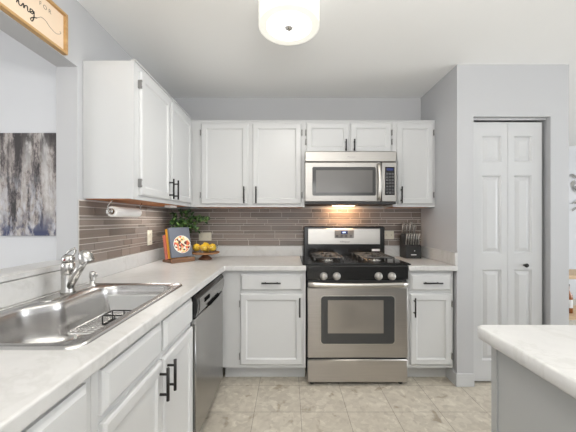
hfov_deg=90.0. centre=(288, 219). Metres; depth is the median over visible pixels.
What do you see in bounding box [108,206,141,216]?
paper towel roll
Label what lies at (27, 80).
wall
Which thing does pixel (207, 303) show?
dishwasher
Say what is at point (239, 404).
floor
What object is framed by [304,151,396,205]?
microwave
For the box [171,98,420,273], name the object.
wall
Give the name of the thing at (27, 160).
canvas painting
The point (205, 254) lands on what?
cake stand
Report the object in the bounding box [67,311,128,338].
rack
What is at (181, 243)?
print
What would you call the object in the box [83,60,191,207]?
upper cabinet
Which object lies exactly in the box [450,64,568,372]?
wall
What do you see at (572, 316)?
shelf
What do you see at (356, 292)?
gas range
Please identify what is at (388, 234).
wall outlet
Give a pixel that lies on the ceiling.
(191, 48)
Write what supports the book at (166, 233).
on the easel
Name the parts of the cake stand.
plate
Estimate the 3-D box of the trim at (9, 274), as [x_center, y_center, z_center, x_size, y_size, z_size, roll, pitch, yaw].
[-1.199,0.232,0.601,0.162,0.032,1.902,0,0,0]
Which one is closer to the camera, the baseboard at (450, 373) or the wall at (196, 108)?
the baseboard at (450, 373)
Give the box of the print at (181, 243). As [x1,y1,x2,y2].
[174,236,189,252]
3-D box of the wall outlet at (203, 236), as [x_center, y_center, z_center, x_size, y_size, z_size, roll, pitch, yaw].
[-0.808,0.160,2.773,0.122,0.080,0.009,0,0,0]
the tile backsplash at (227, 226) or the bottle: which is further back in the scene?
the bottle
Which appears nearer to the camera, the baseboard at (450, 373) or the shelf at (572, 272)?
the baseboard at (450, 373)
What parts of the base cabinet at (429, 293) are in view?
drawer, door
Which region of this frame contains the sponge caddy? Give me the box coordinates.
[102,310,130,324]
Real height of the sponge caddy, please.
0.044 m
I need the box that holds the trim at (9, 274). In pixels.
[0,260,78,283]
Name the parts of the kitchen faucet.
deck plate, lever, spout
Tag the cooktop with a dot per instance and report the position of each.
(309, 258)
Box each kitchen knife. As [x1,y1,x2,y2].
[401,222,404,233]
[409,221,412,233]
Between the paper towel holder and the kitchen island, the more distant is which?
the paper towel holder
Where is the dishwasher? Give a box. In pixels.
[190,274,223,431]
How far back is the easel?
2.35 m
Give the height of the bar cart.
0.735 m
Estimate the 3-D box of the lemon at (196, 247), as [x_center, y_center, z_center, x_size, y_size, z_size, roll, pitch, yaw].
[-0.807,0.240,2.516,0.070,0.066,0.073,0,0,-27]
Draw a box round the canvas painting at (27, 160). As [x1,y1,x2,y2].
[0,133,55,235]
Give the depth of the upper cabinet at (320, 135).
2.51 m
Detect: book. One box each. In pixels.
[163,235,185,259]
[165,229,189,258]
[167,227,191,257]
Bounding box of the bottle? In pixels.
[569,284,572,312]
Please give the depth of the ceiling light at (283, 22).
1.47 m
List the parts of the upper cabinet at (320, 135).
door, door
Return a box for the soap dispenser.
[87,271,97,286]
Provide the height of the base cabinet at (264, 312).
0.872 m
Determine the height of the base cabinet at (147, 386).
0.872 m
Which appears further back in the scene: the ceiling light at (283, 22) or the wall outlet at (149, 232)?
the wall outlet at (149, 232)
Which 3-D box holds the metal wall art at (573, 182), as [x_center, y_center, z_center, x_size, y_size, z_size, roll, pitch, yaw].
[4.820,-0.429,4.573,0.679,0.611,0.066,0,0,0]
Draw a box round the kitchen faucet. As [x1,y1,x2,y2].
[39,247,94,302]
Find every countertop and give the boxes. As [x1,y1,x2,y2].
[0,246,305,431]
[385,246,457,270]
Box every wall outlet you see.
[147,230,151,244]
[199,232,210,240]
[385,231,393,238]
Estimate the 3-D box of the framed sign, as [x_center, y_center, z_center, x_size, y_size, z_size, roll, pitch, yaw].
[-1.127,-0.931,1.053,0.026,0.203,0.800,0,0,0]
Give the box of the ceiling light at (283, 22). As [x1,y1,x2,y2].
[259,0,318,44]
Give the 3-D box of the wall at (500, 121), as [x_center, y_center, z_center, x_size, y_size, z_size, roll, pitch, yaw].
[2.084,0.040,2.560,0.080,2.440,0.550,0,0,0]
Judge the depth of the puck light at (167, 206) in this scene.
2.23 m
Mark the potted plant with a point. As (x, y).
(182, 222)
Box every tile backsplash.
[79,199,171,263]
[172,208,420,245]
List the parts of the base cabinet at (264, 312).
drawer, door, handle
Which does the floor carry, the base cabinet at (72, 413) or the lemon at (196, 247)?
the base cabinet at (72, 413)
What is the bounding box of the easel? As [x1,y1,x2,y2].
[162,257,194,263]
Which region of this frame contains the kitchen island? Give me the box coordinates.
[478,325,575,431]
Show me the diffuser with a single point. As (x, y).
(280, 25)
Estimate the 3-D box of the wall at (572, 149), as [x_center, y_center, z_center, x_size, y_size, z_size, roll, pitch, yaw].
[4.262,0.040,4.650,4.276,2.440,0.100,0,0,0]
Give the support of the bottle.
on the bar cart
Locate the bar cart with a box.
[569,269,575,319]
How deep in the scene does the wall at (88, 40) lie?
1.55 m
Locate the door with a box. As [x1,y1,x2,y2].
[474,118,545,380]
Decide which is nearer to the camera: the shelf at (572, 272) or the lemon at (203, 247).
the lemon at (203, 247)
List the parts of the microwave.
door, door handle, control panel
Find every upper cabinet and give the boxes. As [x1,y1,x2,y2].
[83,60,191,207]
[191,120,304,207]
[305,120,392,150]
[383,120,434,207]
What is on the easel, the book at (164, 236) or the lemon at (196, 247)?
the book at (164, 236)
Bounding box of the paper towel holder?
[106,200,141,214]
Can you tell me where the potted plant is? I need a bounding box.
[169,209,210,233]
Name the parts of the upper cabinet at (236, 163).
door, panel, handle, door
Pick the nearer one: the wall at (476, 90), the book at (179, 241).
the wall at (476, 90)
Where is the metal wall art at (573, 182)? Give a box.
[571,174,575,210]
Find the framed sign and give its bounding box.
[0,0,67,54]
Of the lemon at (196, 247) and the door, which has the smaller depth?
the door
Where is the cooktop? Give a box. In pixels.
[300,252,410,264]
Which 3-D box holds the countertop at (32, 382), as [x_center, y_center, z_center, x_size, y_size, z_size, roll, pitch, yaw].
[-0.504,0.317,1.332,1.269,0.138,2.904,0,0,0]
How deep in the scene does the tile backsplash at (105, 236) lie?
1.90 m
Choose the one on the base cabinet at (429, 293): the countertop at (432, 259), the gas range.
the countertop at (432, 259)
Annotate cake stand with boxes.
[192,250,219,259]
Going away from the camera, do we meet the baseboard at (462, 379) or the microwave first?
the baseboard at (462, 379)
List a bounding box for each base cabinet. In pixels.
[21,376,90,431]
[91,295,192,431]
[222,271,305,376]
[406,271,452,376]
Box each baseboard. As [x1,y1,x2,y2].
[446,368,455,385]
[455,373,473,386]
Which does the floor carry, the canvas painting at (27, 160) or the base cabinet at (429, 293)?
the base cabinet at (429, 293)
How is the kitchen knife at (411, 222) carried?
on the knife block
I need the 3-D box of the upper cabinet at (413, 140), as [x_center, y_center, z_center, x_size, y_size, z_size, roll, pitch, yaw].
[1.092,-0.492,2.625,0.366,0.758,0.321,0,0,0]
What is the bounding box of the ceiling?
[77,0,575,145]
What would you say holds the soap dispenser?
on the sink
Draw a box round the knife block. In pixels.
[400,234,420,258]
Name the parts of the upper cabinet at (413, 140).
handle, panel, door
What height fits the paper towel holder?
0.085 m
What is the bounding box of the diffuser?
[266,11,311,40]
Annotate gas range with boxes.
[300,226,410,383]
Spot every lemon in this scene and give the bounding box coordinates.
[193,244,199,250]
[200,244,207,250]
[209,243,215,250]
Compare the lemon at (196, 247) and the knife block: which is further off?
the knife block
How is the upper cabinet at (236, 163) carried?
attached to the wall at (196, 108)
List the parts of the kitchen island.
panel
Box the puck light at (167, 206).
[165,205,176,207]
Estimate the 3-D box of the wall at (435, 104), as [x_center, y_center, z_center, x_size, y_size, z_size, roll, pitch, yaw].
[1.315,0.040,2.535,0.080,2.440,0.500,0,0,0]
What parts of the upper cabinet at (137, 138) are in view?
panel, door, handle, handle, door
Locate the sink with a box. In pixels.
[0,283,181,349]
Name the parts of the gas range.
knob, knob, clock panel, storage drawer, oven door, window trim, control panel, oven handle, knob, knob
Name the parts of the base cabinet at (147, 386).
drawer, door, handle, handle, door, drawer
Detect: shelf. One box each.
[569,269,575,278]
[569,305,575,319]
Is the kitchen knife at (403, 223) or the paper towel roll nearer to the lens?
the paper towel roll
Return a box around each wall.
[0,0,165,263]
[0,30,55,268]
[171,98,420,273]
[421,71,449,250]
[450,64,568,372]
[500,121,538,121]
[569,146,575,298]
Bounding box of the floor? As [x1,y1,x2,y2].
[200,299,575,431]
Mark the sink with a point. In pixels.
(32, 325)
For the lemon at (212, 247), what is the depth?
2.49 m
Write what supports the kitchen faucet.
on the countertop at (32, 382)

